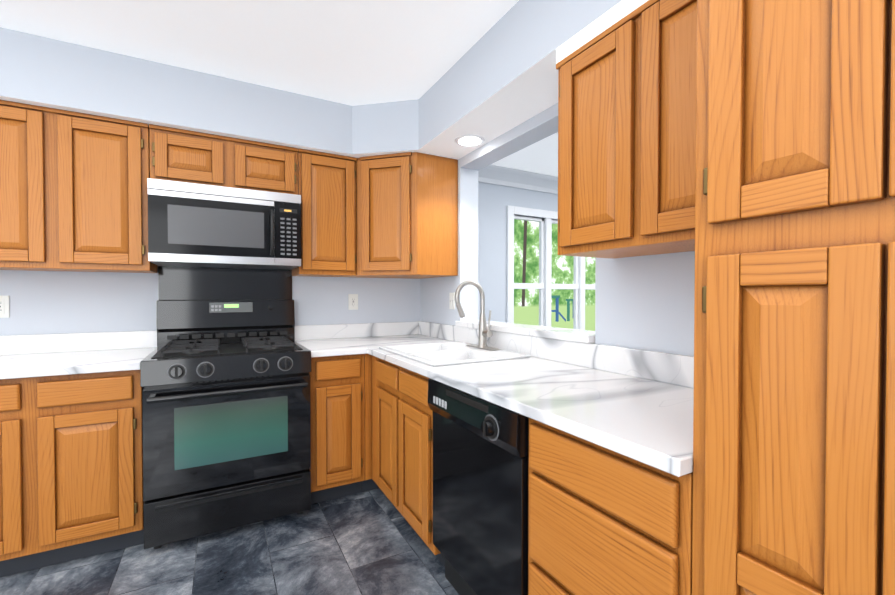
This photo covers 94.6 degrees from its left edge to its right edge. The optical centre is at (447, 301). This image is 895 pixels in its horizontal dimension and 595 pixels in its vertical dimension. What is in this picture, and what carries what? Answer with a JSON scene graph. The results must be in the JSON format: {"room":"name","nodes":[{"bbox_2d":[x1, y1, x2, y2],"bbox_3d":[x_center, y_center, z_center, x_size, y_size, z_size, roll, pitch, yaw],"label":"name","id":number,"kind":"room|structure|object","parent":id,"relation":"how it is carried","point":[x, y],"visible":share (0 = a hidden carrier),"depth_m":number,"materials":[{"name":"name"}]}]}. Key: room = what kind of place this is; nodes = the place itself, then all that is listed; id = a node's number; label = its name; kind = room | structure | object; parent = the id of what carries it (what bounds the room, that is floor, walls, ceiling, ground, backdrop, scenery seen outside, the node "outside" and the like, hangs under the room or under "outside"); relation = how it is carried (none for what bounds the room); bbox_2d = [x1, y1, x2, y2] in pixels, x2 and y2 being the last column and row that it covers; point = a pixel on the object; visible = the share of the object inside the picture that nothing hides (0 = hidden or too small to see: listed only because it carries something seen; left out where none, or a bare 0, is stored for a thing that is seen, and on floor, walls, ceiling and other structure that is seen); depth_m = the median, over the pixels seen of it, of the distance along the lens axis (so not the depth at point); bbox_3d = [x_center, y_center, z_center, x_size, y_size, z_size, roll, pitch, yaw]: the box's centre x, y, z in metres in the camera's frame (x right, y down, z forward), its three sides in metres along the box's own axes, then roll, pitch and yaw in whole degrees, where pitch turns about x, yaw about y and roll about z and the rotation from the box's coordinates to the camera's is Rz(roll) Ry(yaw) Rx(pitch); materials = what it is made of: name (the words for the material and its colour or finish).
{"room":"kitchen","nodes":[
{"label":"kitchen","id":0,"kind":"room"},
{"bbox_2d":[0,265,419,335],"bbox_3d":[-2.108,-0.040,2.565,4.345,2.460,0.460,0,1,-29],"label":"wall","id":1,"kind":"structure","parent":0,"point":[51,302],"depth_m":2.42,"materials":[{"name":"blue paint"}]},
{"bbox_2d":[0,296,9,317],"bbox_3d":[-2.348,0.028,2.167,0.072,0.116,0.008,0,1,-29],"label":"electrical outlet","id":2,"kind":"object","parent":1,"relation":"attached to","point":[4,308],"visible":1,"depth_m":2.17,"materials":[{"name":"white plastic"}]},
{"bbox_2d":[0,100,156,272],"bbox_3d":[-2.012,-0.556,2.160,0.775,0.784,0.322,0,1,-29],"label":"upper cabinet","id":3,"kind":"object","parent":1,"relation":"attached to","point":[73,192],"visible":0.98,"depth_m":2.06,"materials":[{"name":"brown wood"}]},
{"bbox_2d":[149,124,297,194],"bbox_3d":[-1.337,-0.797,2.528,0.760,0.312,0.322,0,1,-29],"label":"upper cabinet","id":4,"kind":"object","parent":1,"relation":"attached to","point":[182,155],"visible":0.94,"depth_m":2.37,"materials":[{"name":"brown wood"}]},
{"bbox_2d":[147,178,300,269],"bbox_3d":[-1.305,-0.426,2.478,0.755,0.426,0.452,0,1,-29],"label":"microwave","id":5,"kind":"object","parent":4,"relation":"attached to","point":[195,225],"visible":1,"depth_m":2.30,"materials":[{"name":"silver metal"}]},
{"bbox_2d":[158,266,291,299],"bbox_3d":[-1.410,0.037,2.681,0.762,0.504,0.008,0,1,-29],"label":"panel","id":6,"kind":"object","parent":1,"relation":"attached to","point":[192,283],"visible":0.36,"depth_m":2.65,"materials":[{"name":"black metal"}]},
{"bbox_2d":[292,148,356,276],"bbox_3d":[-0.840,-0.565,2.805,0.370,0.784,0.322,0,1,-29],"label":"upper cabinet","id":7,"kind":"object","parent":1,"relation":"attached to","point":[327,187],"visible":0.98,"depth_m":2.66,"materials":[{"name":"brown wood"}]},
{"bbox_2d":[348,294,357,309],"bbox_3d":[-0.701,0.005,3.072,0.072,0.116,0.008,0,1,-29],"label":"electrical outlet","id":8,"kind":"object","parent":1,"relation":"attached to","point":[352,301],"visible":1,"depth_m":3.07,"materials":[{"name":"white plastic"}]},
{"bbox_2d":[349,152,457,278],"bbox_3d":[-0.342,-0.567,2.915,0.609,0.784,0.609,0,1,-29],"label":"upper cabinet","id":9,"kind":"object","parent":1,"relation":"attached to","point":[406,215],"visible":0.98,"depth_m":2.70,"materials":[{"name":"brown wood"}]},
{"bbox_2d":[0,489,458,594],"bbox_3d":[0.406,1.226,2.220,8.400,0.060,8.600,0,1,-29],"label":"floor","id":10,"kind":"structure","parent":0,"point":[370,542],"depth_m":1.89,"materials":[{"name":"tile"}]},
{"bbox_2d":[0,369,143,576],"bbox_3d":[-1.938,0.759,2.045,0.775,0.879,0.627,0,1,-29],"label":"base cabinet","id":11,"kind":"object","parent":10,"relation":"on","point":[71,467],"visible":0.92,"depth_m":1.84,"materials":[{"name":"brown wood"}]},
{"bbox_2d":[0,330,156,378],"bbox_3d":[-1.933,0.251,2.030,0.776,0.136,0.649,0,1,-29],"label":"countertop","id":12,"kind":"structure","parent":11,"relation":"on","point":[34,355],"depth_m":2.19,"materials":[{"name":"white stone"}]},
{"bbox_2d":[140,299,311,548],"bbox_3d":[-1.230,0.594,2.361,0.762,1.200,0.737,0,1,-29],"label":"range","id":13,"kind":"object","parent":10,"relation":"on","point":[226,412],"visible":1,"depth_m":2.11,"materials":[{"name":"black metal"}]},
{"bbox_2d":[309,354,364,503],"bbox_3d":[-0.782,0.749,2.680,0.320,0.879,0.627,0,1,-29],"label":"base cabinet","id":14,"kind":"object","parent":10,"relation":"on","point":[337,401],"visible":0.79,"depth_m":2.41,"materials":[{"name":"brown wood"}]},
{"bbox_2d":[361,354,385,495],"bbox_3d":[-0.340,0.746,2.885,0.651,0.879,0.695,0,1,-29],"label":"cabinet filler","id":15,"kind":"object","parent":10,"relation":"on","point":[368,483],"visible":0.19,"depth_m":2.51,"materials":[{"name":"brown wood"}]},
{"bbox_2d":[376,357,444,566],"bbox_3d":[0.021,0.756,2.252,0.627,0.879,0.760,0,1,-29],"label":"base cabinet","id":16,"kind":"object","parent":10,"relation":"on","point":[404,446],"visible":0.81,"depth_m":2.00,"materials":[{"name":"brown wood"}]},
{"bbox_2d":[295,321,693,476],"bbox_3d":[-0.032,0.249,1.986,0.973,0.140,2.558,0,1,-29],"label":"countertop","id":17,"kind":"structure","parent":16,"relation":"on","point":[636,404],"depth_m":1.48,"materials":[{"name":"white stone"}]},
{"bbox_2d":[379,341,530,366],"bbox_3d":[0.006,0.358,2.256,0.550,0.180,0.714,0,1,-29],"label":"sink","id":18,"kind":"object","parent":17,"relation":"in","point":[443,353],"visible":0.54,"depth_m":2.22,"materials":[{"name":"ceramic"}]},
{"bbox_2d":[455,280,499,350],"bbox_3d":[0.134,0.074,2.322,0.212,0.384,0.256,0,1,-29],"label":"faucet","id":19,"kind":"object","parent":17,"relation":"on","point":[484,333],"visible":1,"depth_m":2.33,"materials":[{"name":"silver metal"}]},
{"bbox_2d":[428,379,528,594],"bbox_3d":[0.323,0.767,1.637,0.662,0.875,0.600,0,1,-29],"label":"dishwasher","id":20,"kind":"object","parent":10,"relation":"on","point":[480,486],"visible":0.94,"depth_m":1.43,"materials":[{"name":"black metal"}]},
{"bbox_2d":[528,418,692,594],"bbox_3d":[0.617,0.772,1.169,0.627,0.879,0.488,0,1,-29],"label":"base cabinet","id":21,"kind":"object","parent":10,"relation":"on","point":[603,521],"visible":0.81,"depth_m":0.98,"materials":[{"name":"brown wood"}]},
{"bbox_2d":[692,0,894,594],"bbox_3d":[0.863,0.146,0.712,0.627,2.143,0.532,0,1,-29],"label":"pantry cabinet","id":22,"kind":"object","parent":10,"relation":"on","point":[794,411],"visible":1,"depth_m":0.65,"materials":[{"name":"brown wood"}]},
{"bbox_2d":[0,0,557,176],"bbox_3d":[1.008,-1.278,1.088,8.400,0.060,6.100,0,1,-29],"label":"ceiling","id":23,"kind":"structure","parent":0,"point":[355,52],"depth_m":1.98,"materials":[{"name":"white paint"}]},
{"bbox_2d":[0,0,621,159],"bbox_3d":[-0.684,-1.073,-0.046,4.059,0.314,5.459,0,1,-29],"label":"soffit","id":24,"kind":"structure","parent":0,"point":[499,77],"depth_m":2.14,"materials":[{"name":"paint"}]},
{"bbox_2d":[455,135,484,146],"bbox_3d":[0.132,-0.949,2.448,0.180,0.008,0.180,0,1,-29],"label":"recessed light","id":25,"kind":"object","parent":24,"relation":"in","point":[469,140],"visible":1,"depth_m":2.43,"materials":[{"name":"white"}]},
{"bbox_2d":[556,0,647,63],"bbox_3d":[0.708,-0.907,1.310,0.313,0.057,0.692,0,1,-29],"label":"cabinet filler","id":26,"kind":"structure","parent":24,"relation":"attached to","point":[607,19],"depth_m":1.37,"materials":[{"name":"white paint"}]},
{"bbox_2d":[478,182,557,321],"bbox_3d":[1.438,-0.071,4.686,3.915,2.460,0.160,0,1,-29],"label":"wall","id":27,"kind":"structure","parent":0,"point":[494,200],"depth_m":4.06,"materials":[{"name":"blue paint"}]},
{"bbox_2d":[478,164,557,193],"bbox_3d":[1.502,-1.224,4.553,3.915,0.150,0.105,0,1,-29],"label":"crown molding","id":28,"kind":"structure","parent":27,"relation":"attached to","point":[510,177],"depth_m":4.11,"materials":[{"name":"white paint"}]},
{"bbox_2d":[506,205,594,329],"bbox_3d":[1.285,-0.182,4.512,1.636,1.548,0.115,0,1,-29],"label":"window","id":29,"kind":"structure","parent":27,"relation":"in","point":[545,286],"depth_m":4.37,"materials":[{"name":"white"}]},
{"bbox_2d":[420,103,694,355],"bbox_3d":[1.158,-0.016,0.983,0.145,2.460,5.460,0,1,-29],"label":"wall","id":30,"kind":"structure","parent":0,"point":[646,302],"depth_m":1.71,"materials":[{"name":"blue paint"}]},
{"bbox_2d":[449,293,454,308],"bbox_3d":[0.031,-0.002,2.873,0.010,0.116,0.072,0,1,-29],"label":"light switch","id":31,"kind":"object","parent":30,"relation":"attached to","point":[451,300],"visible":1,"depth_m":2.87,"materials":[{"name":"white plastic"}]},
{"bbox_2d":[455,320,594,343],"bbox_3d":[0.416,0.156,2.315,0.205,0.035,1.141,0,1,-29],"label":"sill","id":32,"kind":"structure","parent":30,"relation":"attached to","point":[576,335],"depth_m":2.10,"materials":[{"name":"white stone"}]},
{"bbox_2d":[556,0,696,258],"bbox_3d":[0.703,-0.524,1.313,0.322,0.709,0.690,0,1,-29],"label":"upper cabinet","id":33,"kind":"object","parent":30,"relation":"attached to","point":[626,133],"visible":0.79,"depth_m":1.26,"materials":[{"name":"brown wood"}]},
{"label":"outside","id":34,"kind":"structure","parent":0,"visible":0},
{"bbox_2d":[514,219,595,330],"bbox_3d":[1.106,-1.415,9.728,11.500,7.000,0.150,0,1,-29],"label":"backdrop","id":35,"kind":"structure","parent":34,"point":[526,264],"depth_m":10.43,"materials":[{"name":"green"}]}
]}

